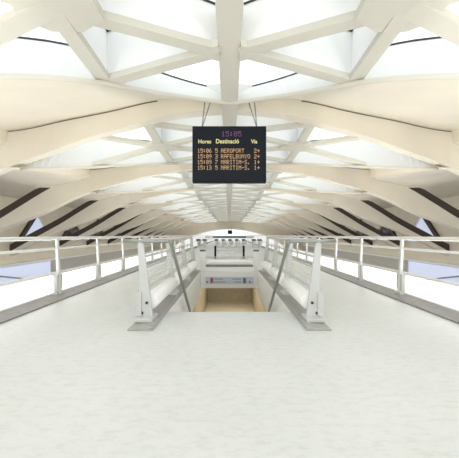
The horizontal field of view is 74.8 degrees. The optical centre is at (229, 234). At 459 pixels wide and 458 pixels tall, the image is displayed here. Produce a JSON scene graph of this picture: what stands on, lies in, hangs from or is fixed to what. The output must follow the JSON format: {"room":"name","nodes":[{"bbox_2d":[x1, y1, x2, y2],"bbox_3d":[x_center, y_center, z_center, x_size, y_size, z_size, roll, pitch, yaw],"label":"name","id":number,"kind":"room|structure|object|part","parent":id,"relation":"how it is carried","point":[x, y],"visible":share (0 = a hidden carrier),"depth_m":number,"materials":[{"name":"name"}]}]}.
{"room":"railway station","nodes":[
{"label":"railway station","id":0,"kind":"room"},
{"bbox_2d":[0,196,156,275],"bbox_3d":[-15.340,2.380,29.000,0.320,10.040,70.000,0,0,0],"label":"wall","id":1,"kind":"structure","parent":0,"point":[15,231],"depth_m":27.15,"materials":[{"name":"beige paint"}]},
{"bbox_2d":[0,261,50,286],"bbox_3d":[-15.165,4.500,16.700,0.030,4.600,17.400,0,0,0],"label":"window","id":2,"kind":"structure","parent":1,"relation":"in","point":[28,270],"depth_m":22.23,"materials":[{"name":"blue glass"}]},
{"bbox_2d":[0,275,33,279],"bbox_3d":[-15.080,2.250,17.600,0.100,3.398,15.221,0,0,0],"label":"pipe","id":3,"kind":"object","parent":2,"relation":"attached to","point":[0,275],"visible":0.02,"depth_m":20.64,"materials":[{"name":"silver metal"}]},
{"bbox_2d":[19,216,53,240],"bbox_3d":[-15.090,-0.610,23.474,0.220,2.396,4.240,0,0,0],"label":"window","id":4,"kind":"structure","parent":1,"relation":"in","point":[35,224],"depth_m":23.05,"materials":[{"name":"blue"}]},
{"bbox_3d":[-15.090,-0.610,22.475,0.220,2.396,2.241,0,0,0],"label":"frame","id":5,"kind":"part","parent":4,"relation":"part of","materials":[{"name":"brown metal"}]},
{"bbox_3d":[-15.090,-0.610,24.525,0.220,2.301,2.138,0,0,0],"label":"frame","id":6,"kind":"part","parent":4,"relation":"part of","materials":[{"name":"metal"}]},
{"bbox_2d":[62,226,84,239],"bbox_3d":[-15.090,-0.610,29.024,0.220,2.396,4.240,0,0,0],"label":"window","id":7,"kind":"structure","parent":1,"relation":"in","point":[77,228],"depth_m":28.75,"materials":[{"name":"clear glass"}]},
{"bbox_2d":[89,219,103,239],"bbox_3d":[-15.090,-0.610,34.574,0.220,2.396,4.240,0,0,0],"label":"window","id":8,"kind":"structure","parent":1,"relation":"in","point":[102,231],"depth_m":34.41,"materials":[{"name":"clear glass"}]},
{"bbox_2d":[0,240,458,457],"bbox_3d":[0.000,1.440,34.500,7.500,0.480,81.000,0,0,0],"label":"floor","id":9,"kind":"structure","parent":0,"point":[75,382],"depth_m":2.47,"materials":[{"name":"white stone"}]},
{"bbox_2d":[0,241,212,323],"bbox_3d":[-3.300,1.188,28.000,0.440,0.025,68.000,0,0,0],"label":"trim","id":10,"kind":"structure","parent":9,"relation":"on","point":[9,314],"depth_m":5.73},
{"bbox_2d":[0,235,212,309],"bbox_3d":[-3.460,0.603,29.395,0.180,1.144,66.450,0,0,0],"label":"railing","id":11,"kind":"object","parent":10,"relation":"on","point":[14,294],"visible":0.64,"depth_m":6.10,"materials":[{"name":"white metal"}]},
{"bbox_3d":[-3.470,0.963,5.085,0.060,0.335,1.610,0,0,0],"label":"light panel","id":12,"kind":"part","parent":11,"relation":"part of","materials":[{"name":"white"}]},
{"bbox_3d":[-3.421,0.630,6.000,0.101,1.080,0.070,0,0,0],"label":"post","id":13,"kind":"part","parent":11,"relation":"part of","materials":[{"name":"white metal"}]},
{"bbox_3d":[-3.470,0.963,6.915,0.060,0.335,1.610,0,0,0],"label":"light panel","id":14,"kind":"part","parent":11,"relation":"part of","materials":[{"name":"white"}]},
{"bbox_3d":[-3.421,0.630,7.830,0.101,1.080,0.070,0,0,0],"label":"post","id":15,"kind":"part","parent":11,"relation":"part of","materials":[{"name":"white metal"}]},
{"bbox_3d":[-3.470,0.755,28.685,0.052,0.050,65.030,0,0,0],"label":"rail","id":16,"kind":"part","parent":11,"relation":"part of","materials":[{"name":"white metal"}]},
{"bbox_3d":[-3.460,0.270,28.685,0.044,0.042,65.030,0,0,0],"label":"rail","id":17,"kind":"part","parent":11,"relation":"part of","materials":[{"name":"white metal"}]},
{"bbox_3d":[-3.450,0.065,28.685,0.068,0.068,65.030,0,0,0],"label":"handrail","id":18,"kind":"part","parent":11,"relation":"part of","materials":[{"name":"grey metal"}]},
{"bbox_3d":[-3.470,0.963,8.745,0.060,0.335,1.610,0,0,0],"label":"light panel","id":19,"kind":"part","parent":11,"relation":"part of","materials":[{"name":"white glass"}]},
{"bbox_3d":[-3.421,0.630,9.660,0.101,1.080,0.070,0,0,0],"label":"post","id":20,"kind":"part","parent":11,"relation":"part of","materials":[{"name":"white metal"}]},
{"bbox_3d":[-3.470,0.963,10.575,0.060,0.335,1.610,0,0,0],"label":"light panel","id":21,"kind":"part","parent":11,"relation":"part of","materials":[{"name":"white glass"}]},
{"bbox_2d":[123,237,199,330],"bbox_3d":[-1.127,1.922,6.850,0.666,3.741,6.200,0,0,0],"label":"balustrade","id":22,"kind":"object","parent":9,"relation":"on","point":[152,306],"visible":1,"depth_m":4.59,"materials":[{"name":"white metal"}]},
{"bbox_3d":[-1.158,0.630,4.140,0.214,1.060,0.040,0,0,0],"label":"post","id":23,"kind":"part","parent":22,"relation":"part of","materials":[{"name":"white metal"}]},
{"bbox_3d":[-1.145,0.083,4.120,0.630,0.057,0.052,0,0,0],"label":"rail","id":24,"kind":"part","parent":22,"relation":"part of","materials":[{"name":"silver metal"}]},
{"bbox_2d":[150,277,176,308],"bbox_3d":[-1.130,0.940,5.055,0.236,0.236,1.630,0,0,0],"label":"tube light","id":25,"kind":"object","parent":22,"relation":"attached to","point":[160,292],"depth_m":4.71,"materials":[{"name":"white plastic"}]},
{"bbox_3d":[-1.225,0.080,6.900,0.056,0.056,5.600,0,0,0],"label":"handrail","id":26,"kind":"part","parent":22,"relation":"part of","materials":[{"name":"white metal"}]},
{"bbox_3d":[-1.190,0.300,6.900,0.040,0.038,5.500,0,0,0],"label":"rail","id":27,"kind":"part","parent":22,"relation":"part of","materials":[{"name":"grey paint"}]},
{"bbox_3d":[-1.158,0.630,5.970,0.214,1.060,0.040,0,0,0],"label":"post","id":28,"kind":"part","parent":22,"relation":"part of","materials":[{"name":"white metal"}]},
{"bbox_3d":[-1.150,0.740,6.900,0.040,0.038,5.500,0,0,0],"label":"rail","id":29,"kind":"part","parent":22,"relation":"part of","materials":[{"name":"grey paint"}]},
{"bbox_3d":[-0.820,1.929,6.712,0.052,3.726,5.206,0,0,0],"label":"stair handrail","id":30,"kind":"part","parent":22,"relation":"part of","materials":[{"name":"silver metal"}]},
{"bbox_2d":[174,267,189,285],"bbox_3d":[-1.130,0.940,6.885,0.236,0.236,1.630,0,0,0],"label":"tube light","id":31,"kind":"object","parent":22,"relation":"attached to","point":[185,271],"depth_m":6.79,"materials":[{"name":"white"}]},
{"bbox_3d":[-1.158,0.630,7.800,0.214,1.060,0.040,0,0,0],"label":"post","id":32,"kind":"part","parent":22,"relation":"part of","materials":[{"name":"white metal"}]},
{"bbox_2d":[187,261,197,272],"bbox_3d":[-1.130,0.940,8.715,0.236,0.236,1.630,0,0,0],"label":"tube light","id":33,"kind":"object","parent":22,"relation":"attached to","point":[192,265],"depth_m":8.56,"materials":[{"name":"white plastic"}]},
{"bbox_3d":[-1.158,0.630,9.630,0.214,1.060,0.040,0,0,0],"label":"post","id":34,"kind":"part","parent":22,"relation":"part of","materials":[{"name":"white metal"}]},
{"bbox_2d":[200,250,258,271],"bbox_3d":[0.000,0.845,9.910,1.958,0.710,0.180,0,0,0],"label":"barrier","id":35,"kind":"object","parent":9,"relation":"on","point":[209,268],"visible":1,"depth_m":9.85,"materials":[{"name":"white paint"}]},
{"bbox_3d":[-0.880,0.860,9.900,0.198,0.680,0.100,0,0,0],"label":"post","id":36,"kind":"part","parent":35,"relation":"part of","materials":[{"name":"white paint"}]},
{"bbox_2d":[207,260,251,263],"bbox_3d":[0.000,0.890,9.900,1.480,0.150,0.150,0,0,0],"label":"tube light","id":37,"kind":"object","parent":35,"relation":"attached to","point":[208,261],"depth_m":9.84,"materials":[{"name":"white plastic"}]},
{"bbox_3d":[0.000,0.730,9.900,1.600,0.030,0.030,0,0,0],"label":"rail","id":38,"kind":"part","parent":35,"relation":"part of","materials":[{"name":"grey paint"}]},
{"bbox_3d":[0.880,0.860,9.900,0.198,0.680,0.100,0,0,0],"label":"post","id":39,"kind":"part","parent":35,"relation":"part of","materials":[{"name":"white paint"}]},
{"bbox_2d":[211,246,247,258],"bbox_3d":[0.000,0.870,15.000,1.800,0.660,0.300,0,0,0],"label":"frame","id":40,"kind":"object","parent":9,"relation":"on","point":[215,250],"visible":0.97,"depth_m":14.96,"materials":[{"name":"black"}]},
{"bbox_2d":[259,237,335,330],"bbox_3d":[1.127,1.922,6.850,0.666,3.741,6.200,0,0,0],"label":"balustrade","id":41,"kind":"object","parent":9,"relation":"on","point":[306,306],"visible":0.99,"depth_m":4.59,"materials":[{"name":"white metal"}]},
{"bbox_3d":[1.158,0.630,9.630,0.214,1.060,0.040,0,0,0],"label":"post","id":42,"kind":"part","parent":41,"relation":"part of","materials":[{"name":"white metal"}]},
{"bbox_2d":[261,261,271,272],"bbox_3d":[1.130,0.940,8.715,0.236,0.236,1.630,0,0,0],"label":"tube light","id":43,"kind":"object","parent":41,"relation":"attached to","point":[266,265],"depth_m":8.56,"materials":[{"name":"white plastic"}]},
{"bbox_3d":[1.158,0.630,7.800,0.214,1.060,0.040,0,0,0],"label":"post","id":44,"kind":"part","parent":41,"relation":"part of","materials":[{"name":"white metal"}]},
{"bbox_2d":[269,267,284,285],"bbox_3d":[1.130,0.940,6.885,0.236,0.236,1.630,0,0,0],"label":"tube light","id":45,"kind":"object","parent":41,"relation":"attached to","point":[273,271],"depth_m":6.79,"materials":[{"name":"white"}]},
{"bbox_3d":[0.820,1.929,6.712,0.052,3.726,5.206,0,0,0],"label":"stair handrail","id":46,"kind":"part","parent":41,"relation":"part of","materials":[{"name":"silver metal"}]},
{"bbox_3d":[1.158,0.630,5.970,0.214,1.060,0.040,0,0,0],"label":"post","id":47,"kind":"part","parent":41,"relation":"part of","materials":[{"name":"white metal"}]},
{"bbox_3d":[1.150,0.740,6.900,0.040,0.038,5.500,0,0,0],"label":"rail","id":48,"kind":"part","parent":41,"relation":"part of","materials":[{"name":"grey paint"}]},
{"bbox_3d":[1.190,0.300,6.900,0.040,0.038,5.500,0,0,0],"label":"rail","id":49,"kind":"part","parent":41,"relation":"part of","materials":[{"name":"grey paint"}]},
{"bbox_3d":[1.225,0.080,6.900,0.056,0.056,5.600,0,0,0],"label":"handrail","id":50,"kind":"part","parent":41,"relation":"part of","materials":[{"name":"white metal"}]},
{"bbox_2d":[282,277,308,308],"bbox_3d":[1.130,0.940,5.055,0.236,0.236,1.630,0,0,0],"label":"tube light","id":51,"kind":"object","parent":41,"relation":"attached to","point":[298,292],"depth_m":4.71,"materials":[{"name":"white plastic"}]},
{"bbox_3d":[1.145,0.083,4.120,0.630,0.057,0.052,0,0,0],"label":"rail","id":52,"kind":"part","parent":41,"relation":"part of","materials":[{"name":"silver metal"}]},
{"bbox_3d":[1.158,0.630,4.140,0.214,1.060,0.040,0,0,0],"label":"post","id":53,"kind":"part","parent":41,"relation":"part of","materials":[{"name":"white metal"}]},
{"bbox_2d":[246,241,458,323],"bbox_3d":[3.300,1.188,28.000,0.440,0.025,68.000,0,0,0],"label":"trim","id":54,"kind":"structure","parent":9,"relation":"on","point":[449,314],"depth_m":5.64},
{"bbox_2d":[246,235,458,309],"bbox_3d":[3.430,0.603,29.395,0.160,1.144,66.450,0,0,0],"label":"railing","id":55,"kind":"object","parent":54,"relation":"on","point":[444,294],"visible":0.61,"depth_m":6.10,"materials":[{"name":"white metal"}]},
{"bbox_3d":[3.470,0.963,10.575,0.060,0.335,1.610,0,0,0],"label":"light panel","id":56,"kind":"part","parent":55,"relation":"part of","materials":[{"name":"white glass"}]},
{"bbox_3d":[3.421,0.630,9.660,0.101,1.080,0.070,0,0,0],"label":"post","id":57,"kind":"part","parent":55,"relation":"part of","materials":[{"name":"white metal"}]},
{"bbox_3d":[3.470,0.963,8.745,0.060,0.335,1.610,0,0,0],"label":"light panel","id":58,"kind":"part","parent":55,"relation":"part of","materials":[{"name":"white"}]},
{"bbox_3d":[3.460,0.270,28.685,0.044,0.042,65.030,0,0,0],"label":"rail","id":59,"kind":"part","parent":55,"relation":"part of","materials":[{"name":"white metal"}]},
{"bbox_3d":[3.450,0.065,28.685,0.068,0.068,65.030,0,0,0],"label":"handrail","id":60,"kind":"part","parent":55,"relation":"part of","materials":[{"name":"white metal"}]},
{"bbox_3d":[3.470,0.755,28.685,0.052,0.050,65.030,0,0,0],"label":"rail","id":61,"kind":"part","parent":55,"relation":"part of","materials":[{"name":"white metal"}]},
{"bbox_3d":[3.421,0.630,7.830,0.101,1.080,0.070,0,0,0],"label":"post","id":62,"kind":"part","parent":55,"relation":"part of","materials":[{"name":"white metal"}]},
{"bbox_3d":[3.470,0.963,6.915,0.060,0.335,1.610,0,0,0],"label":"light panel","id":63,"kind":"part","parent":55,"relation":"part of","materials":[{"name":"white plastic"}]},
{"bbox_3d":[3.421,0.630,6.000,0.101,1.080,0.070,0,0,0],"label":"post","id":64,"kind":"part","parent":55,"relation":"part of","materials":[{"name":"white metal"}]},
{"bbox_3d":[3.470,0.963,5.085,0.060,0.335,1.610,0,0,0],"label":"light panel","id":65,"kind":"part","parent":55,"relation":"part of","materials":[{"name":"white"}]},
{"bbox_2d":[0,79,458,221],"bbox_3d":[0.000,-2.825,29.000,30.400,1.350,70.000,0,0,0],"label":"ceiling","id":66,"kind":"structure","parent":0,"point":[23,103],"depth_m":7.17,"materials":[{"name":"beige concrete"}]},
{"bbox_2d":[192,102,265,183],"bbox_3d":[-0.004,-1.944,6.274,1.529,1.719,0.171,0,0,0],"label":"departure board","id":67,"kind":"object","parent":66,"relation":"hanging from","point":[220,154],"visible":0.99,"depth_m":6.20,"materials":[{"name":"black plastic"}]},
{"bbox_2d":[0,0,458,104],"bbox_3d":[-0.034,-2.805,4.176,12.896,1.370,5.734,0,0,20],"label":"skylight","id":68,"kind":"object","parent":66,"relation":"attached to","point":[167,48],"visible":0.91,"depth_m":4.52,"materials":[{"name":"white glass"}]},
{"bbox_3d":[0.000,-2.460,5.225,13.722,0.680,2.160,0,0,0],"label":"lip moulding","id":69,"kind":"part","parent":68,"relation":"part of","materials":[{"name":"concrete"}]},
{"bbox_2d":[0,99,458,174],"bbox_3d":[0.000,-0.941,8.310,30.400,4.777,3.620,0,0,0],"label":"arch","id":70,"kind":"object","parent":66,"relation":"attached to","point":[25,146],"visible":0.98,"depth_m":8.33,"materials":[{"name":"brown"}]},
{"bbox_2d":[0,165,458,231],"bbox_3d":[0.000,-0.941,13.860,30.400,4.777,3.620,0,0,0],"label":"arch","id":71,"kind":"object","parent":66,"relation":"attached to","point":[39,202],"visible":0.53,"depth_m":15.13,"materials":[{"name":"beige concrete"}]},
{"bbox_3d":[-12.095,-0.629,15.240,6.110,3.532,0.220,0,0,0],"label":"dark panel","id":72,"kind":"part","parent":71,"relation":"part of","materials":[{"name":"brown metal"}]},
{"bbox_3d":[12.095,-0.629,15.240,6.110,3.532,0.220,0,0,0],"label":"dark panel","id":73,"kind":"part","parent":71,"relation":"part of","materials":[{"name":"brown metal"}]},
{"bbox_2d":[9,188,449,255],"bbox_3d":[0.000,-0.941,19.410,30.400,4.777,3.620,0,0,0],"label":"arch","id":74,"kind":"object","parent":66,"relation":"attached to","point":[90,210],"visible":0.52,"depth_m":20.70,"materials":[{"name":"beige concrete"}]},
{"bbox_3d":[-12.095,-0.629,20.790,6.110,3.532,0.220,0,0,0],"label":"dark panel","id":75,"kind":"part","parent":74,"relation":"part of","materials":[{"name":"brown metal"}]},
{"bbox_3d":[12.095,-0.629,20.790,6.110,3.532,0.220,0,0,0],"label":"dark panel","id":76,"kind":"part","parent":74,"relation":"part of","materials":[{"name":"brown metal"}]},
{"bbox_2d":[215,0,243,221],"bbox_3d":[0.000,-3.020,30.700,0.340,0.560,63.400,0,0,0],"label":"ceiling beam","id":77,"kind":"structure","parent":66,"relation":"attached to","point":[229,13],"depth_m":4.54,"materials":[{"name":"concrete"}]},
{"bbox_2d":[59,200,399,250],"bbox_3d":[0.000,-0.941,24.960,30.400,4.777,3.620,0,0,0],"label":"arch","id":78,"kind":"object","parent":66,"relation":"attached to","point":[120,215],"visible":0.48,"depth_m":26.25,"materials":[{"name":"beige concrete"}]},
{"bbox_3d":[-12.095,-0.629,26.340,6.110,3.532,0.220,0,0,0],"label":"dark panel","id":79,"kind":"part","parent":78,"relation":"part of","materials":[{"name":"brown metal"}]},
{"bbox_3d":[12.095,-0.629,26.340,6.110,3.532,0.220,0,0,0],"label":"dark panel","id":80,"kind":"part","parent":78,"relation":"part of","materials":[{"name":"brown metal"}]},
{"bbox_2d":[86,210,372,248],"bbox_3d":[0.000,-0.941,30.510,30.400,4.777,3.620,0,0,0],"label":"arch","id":81,"kind":"object","parent":66,"relation":"attached to","point":[140,219],"visible":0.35,"depth_m":31.80,"materials":[{"name":"beige concrete"}]},
{"bbox_3d":[-12.095,-0.629,31.890,6.110,3.532,0.220,0,0,0],"label":"dark panel","id":82,"kind":"part","parent":81,"relation":"part of","materials":[{"name":"brown metal"}]},
{"bbox_3d":[12.095,-0.629,31.890,6.110,3.532,0.220,0,0,0],"label":"dark panel","id":83,"kind":"part","parent":81,"relation":"part of","materials":[{"name":"brown metal"}]},
{"bbox_2d":[107,215,351,246],"bbox_3d":[0.000,-0.941,36.060,30.400,4.777,3.620,0,0,0],"label":"arch","id":84,"kind":"object","parent":66,"relation":"attached to","point":[162,218],"visible":0.36,"depth_m":37.35,"materials":[{"name":"beige concrete"}]},
{"bbox_3d":[-12.095,-0.629,37.440,6.110,3.532,0.220,0,0,0],"label":"dark panel","id":85,"kind":"part","parent":84,"relation":"part of","materials":[{"name":"brown metal"}]},
{"bbox_3d":[12.095,-0.629,37.440,6.110,3.532,0.220,0,0,0],"label":"dark panel","id":86,"kind":"part","parent":84,"relation":"part of","materials":[{"name":"brown metal"}]},
{"bbox_2d":[124,218,334,244],"bbox_3d":[0.000,-0.941,41.610,30.400,4.777,3.620,0,0,0],"label":"arch","id":87,"kind":"object","parent":66,"relation":"attached to","point":[172,220],"visible":0.23,"depth_m":42.91,"materials":[{"name":"beige concrete"}]},
{"bbox_3d":[-12.095,-0.629,42.990,6.110,3.532,0.220,0,0,0],"label":"dark panel","id":88,"kind":"part","parent":87,"relation":"part of","materials":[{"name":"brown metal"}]},
{"bbox_3d":[12.095,-0.629,42.990,6.110,3.532,0.220,0,0,0],"label":"dark panel","id":89,"kind":"part","parent":87,"relation":"part of","materials":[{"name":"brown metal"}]},
{"bbox_2d":[135,220,323,243],"bbox_3d":[0.000,-0.941,47.160,30.400,4.777,3.620,0,0,0],"label":"arch","id":90,"kind":"object","parent":66,"relation":"attached to","point":[176,223],"visible":0.26,"depth_m":48.45,"materials":[{"name":"beige concrete"}]},
{"bbox_2d":[149,222,309,237],"bbox_3d":[0.000,-0.941,52.710,30.400,4.777,3.620,0,0,0],"label":"arch","id":91,"kind":"object","parent":66,"relation":"attached to","point":[184,223],"visible":0.27,"depth_m":54.00,"materials":[{"name":"beige concrete"}]},
{"bbox_2d":[156,223,302,237],"bbox_3d":[0.000,-0.941,58.260,30.400,4.777,3.620,0,0,0],"label":"arch","id":92,"kind":"object","parent":66,"relation":"attached to","point":[189,224],"visible":0.2,"depth_m":59.55,"materials":[{"name":"beige concrete"}]},
{"bbox_2d":[20,83,438,169],"bbox_3d":[-0.034,-2.805,9.726,12.896,1.370,5.734,0,0,20],"label":"skylight","id":93,"kind":"object","parent":66,"relation":"attached to","point":[288,142],"visible":0.45,"depth_m":9.79,"materials":[{"name":"white glass"}]},
{"bbox_3d":[0.000,-2.460,10.775,13.722,0.680,2.160,0,0,0],"label":"lip moulding","id":94,"kind":"part","parent":93,"relation":"part of","materials":[{"name":"concrete"}]},
{"bbox_2d":[96,171,362,193],"bbox_3d":[-0.034,-2.805,15.276,12.896,1.370,5.734,0,0,20],"label":"skylight","id":95,"kind":"object","parent":66,"relation":"attached to","point":[182,180],"visible":0.44,"depth_m":15.54,"materials":[{"name":"white glass"}]},
{"bbox_3d":[0.000,-2.460,16.325,13.722,0.680,2.160,0,0,0],"label":"lip moulding","id":96,"kind":"part","parent":95,"relation":"part of","materials":[{"name":"concrete"}]},
{"bbox_2d":[131,189,327,204],"bbox_3d":[-0.034,-2.805,20.826,12.896,1.370,5.734,0,0,20],"label":"skylight","id":97,"kind":"object","parent":66,"relation":"attached to","point":[212,194],"visible":0.49,"depth_m":20.95,"materials":[{"name":"white glass"}]},
{"bbox_3d":[0.000,-2.460,21.875,13.722,0.680,2.160,0,0,0],"label":"lip moulding","id":98,"kind":"part","parent":97,"relation":"part of","materials":[{"name":"concrete"}]},
{"bbox_2d":[152,200,306,210],"bbox_3d":[-0.034,-2.805,26.376,12.896,1.370,5.734,0,0,20],"label":"skylight","id":99,"kind":"object","parent":66,"relation":"attached to","point":[210,203],"visible":0.34,"depth_m":26.48,"materials":[{"name":"white glass"}]},
{"bbox_3d":[0.000,-2.460,27.425,13.722,0.680,2.160,0,0,0],"label":"lip moulding","id":100,"kind":"part","parent":99,"relation":"part of","materials":[{"name":"concrete"}]},
{"bbox_2d":[168,207,290,214],"bbox_3d":[-0.034,-2.805,31.926,12.896,1.370,5.734,0,0,20],"label":"skylight","id":101,"kind":"object","parent":66,"relation":"attached to","point":[212,209],"visible":0.44,"depth_m":32.04,"materials":[{"name":"white glass"}]},
{"bbox_3d":[0.000,-2.460,32.975,13.722,0.680,2.160,0,0,0],"label":"lip moulding","id":102,"kind":"part","parent":101,"relation":"part of","materials":[{"name":"concrete"}]},
{"bbox_2d":[177,211,281,217],"bbox_3d":[-0.034,-2.805,37.476,12.896,1.370,5.734,0,0,20],"label":"skylight","id":103,"kind":"object","parent":66,"relation":"attached to","point":[222,212],"visible":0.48,"depth_m":37.60,"materials":[{"name":"white glass"}]},
{"bbox_3d":[0.000,-2.460,38.525,13.722,0.680,2.160,0,0,0],"label":"lip moulding","id":104,"kind":"part","parent":103,"relation":"part of","materials":[{"name":"concrete"}]},
{"bbox_2d":[182,215,276,219],"bbox_3d":[-0.034,-2.805,43.026,12.896,1.370,5.734,0,0,20],"label":"skylight","id":105,"kind":"object","parent":66,"relation":"attached to","point":[216,216],"visible":0.39,"depth_m":43.16,"materials":[{"name":"white glass"}]},
{"bbox_3d":[0.000,-2.460,44.075,13.722,0.680,2.160,0,0,0],"label":"lip moulding","id":106,"kind":"part","parent":105,"relation":"part of","materials":[{"name":"concrete"}]},
{"bbox_2d":[189,217,269,221],"bbox_3d":[-0.034,-2.805,48.576,12.896,1.370,5.734,0,0,20],"label":"skylight","id":107,"kind":"object","parent":66,"relation":"attached to","point":[222,217],"visible":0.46,"depth_m":48.57,"materials":[{"name":"white glass"}]},
{"bbox_3d":[0.000,-2.460,49.625,13.722,0.680,2.160,0,0,0],"label":"lip moulding","id":108,"kind":"part","parent":107,"relation":"part of","materials":[{"name":"concrete"}]},
{"bbox_2d":[192,219,266,222],"bbox_3d":[-0.034,-2.805,54.126,12.896,1.370,5.734,0,0,20],"label":"skylight","id":109,"kind":"object","parent":66,"relation":"attached to","point":[222,219],"visible":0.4,"depth_m":54.22,"materials":[{"name":"white paint"}]},
{"bbox_3d":[0.000,-2.460,55.175,13.722,0.680,2.160,0,0,0],"label":"lip moulding","id":110,"kind":"part","parent":109,"relation":"part of","materials":[{"name":"concrete"}]},
{"bbox_2d":[192,288,266,311],"bbox_3d":[0.000,3.945,11.200,2.900,4.510,14.000,0,0,0],"label":"wall","id":111,"kind":"structure","parent":0,"point":[207,295],"depth_m":18.00,"materials":[{"name":"brown wood"}]},
{"bbox_2d":[168,272,290,311],"bbox_3d":[0.000,1.561,7.215,1.920,0.718,5.070,0,0,0],"label":"trim","id":112,"kind":"structure","parent":111,"relation":"attached to","point":[193,291],"depth_m":8.21,"materials":[{"name":"white paint"}]},
{"bbox_2d":[205,277,253,283],"bbox_3d":[0.000,1.470,9.707,1.560,0.230,0.025,0,0,0],"label":"direction sign","id":113,"kind":"object","parent":111,"relation":"attached to","point":[208,280],"visible":1,"depth_m":9.70,"materials":[{"name":"white"}]},
{"bbox_2d":[157,222,301,249],"bbox_3d":[0.000,0.794,62.750,30.400,7.988,0.500,0,0,0],"label":"wall","id":114,"kind":"structure","parent":0,"point":[193,229],"depth_m":62.50,"materials":[{"name":"beige paint"}]},
{"bbox_2d":[173,228,285,245],"bbox_3d":[0.000,1.769,62.650,30.400,6.538,0.700,0,0,0],"label":"trim","id":115,"kind":"structure","parent":114,"relation":"attached to","point":[218,228],"depth_m":62.30,"materials":[{"name":"white paint"}]},
{"bbox_2d":[205,302,253,311],"bbox_3d":[0.000,4.160,13.650,2.600,0.280,8.700,0,0,0],"label":"floor","id":116,"kind":"structure","parent":0,"point":[211,306],"depth_m":16.64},
{"bbox_2d":[176,229,282,246],"bbox_3d":[0.000,1.800,69.150,31.000,11.200,12.300,0,0,0],"label":"wall","id":117,"kind":"structure","parent":0,"point":[224,230],"depth_m":75.01,"materials":[{"name":"white paint"}]},
{"bbox_2d":[0,244,157,267],"bbox_3d":[-15.025,2.035,29.000,0.350,0.170,70.000,0,0,0],"label":"trim","id":118,"kind":"structure","parent":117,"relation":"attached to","point":[85,254],"depth_m":25.46,"materials":[{"name":"white paint"}]},
{"bbox_2d":[208,232,250,232],"bbox_3d":[0.000,-0.650,70.750,10.000,0.200,1.500,0,0,0],"label":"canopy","id":119,"kind":"object","parent":117,"relation":"attached to","point":[208,232],"visible":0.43,"depth_m":70.00,"materials":[{"name":"white"}]},
{"bbox_2d":[205,236,253,237],"bbox_3d":[0.000,0.500,74.950,12.000,0.500,0.100,0,0,0],"label":"window","id":120,"kind":"structure","parent":117,"relation":"in","point":[205,236],"depth_m":74.90,"materials":[{"name":"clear glass"}]},
{"bbox_2d":[301,244,458,267],"bbox_3d":[15.025,2.035,29.000,0.350,0.170,70.000,0,0,0],"label":"trim","id":121,"kind":"structure","parent":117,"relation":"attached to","point":[373,254],"depth_m":25.46,"materials":[{"name":"white paint"}]},
{"bbox_2d":[302,196,458,275],"bbox_3d":[15.340,2.380,29.000,0.320,10.040,70.000,0,0,0],"label":"wall","id":122,"kind":"structure","parent":0,"point":[443,231],"depth_m":27.15,"materials":[{"name":"beige paint"}]},
{"bbox_2d":[355,219,369,239],"bbox_3d":[15.090,-0.610,34.574,0.220,2.396,4.240,0,0,0],"label":"window","id":123,"kind":"structure","parent":122,"relation":"in","point":[356,231],"depth_m":34.41,"materials":[{"name":"clear glass"}]},
{"bbox_2d":[374,226,396,239],"bbox_3d":[15.090,-0.610,29.024,0.220,2.396,4.240,0,0,0],"label":"window","id":124,"kind":"structure","parent":122,"relation":"in","point":[381,228],"depth_m":28.75,"materials":[{"name":"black glass"}]},
{"bbox_2d":[405,216,439,240],"bbox_3d":[15.090,-0.610,23.474,0.220,2.396,4.240,0,0,0],"label":"window","id":125,"kind":"structure","parent":122,"relation":"in","point":[423,224],"depth_m":23.05,"materials":[{"name":"blue"}]},
{"bbox_3d":[15.090,-0.610,24.525,0.220,2.301,2.138,0,0,0],"label":"frame","id":126,"kind":"part","parent":125,"relation":"part of","materials":[{"name":"metal"}]},
{"bbox_3d":[15.090,-0.610,22.475,0.220,2.396,2.241,0,0,0],"label":"frame","id":127,"kind":"part","parent":125,"relation":"part of","materials":[{"name":"brown metal"}]},
{"bbox_2d":[408,261,458,286],"bbox_3d":[15.165,4.500,16.700,0.030,4.600,17.400,0,0,0],"label":"window","id":128,"kind":"structure","parent":122,"relation":"in","point":[429,270],"depth_m":22.23,"materials":[{"name":"blue glass"}]},
{"bbox_2d":[425,275,458,279],"bbox_3d":[15.080,2.250,17.600,0.100,3.398,15.221,0,0,0],"label":"pipe","id":129,"kind":"object","parent":128,"relation":"attached to","point":[458,275],"visible":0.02,"depth_m":20.64,"materials":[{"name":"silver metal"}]}
]}

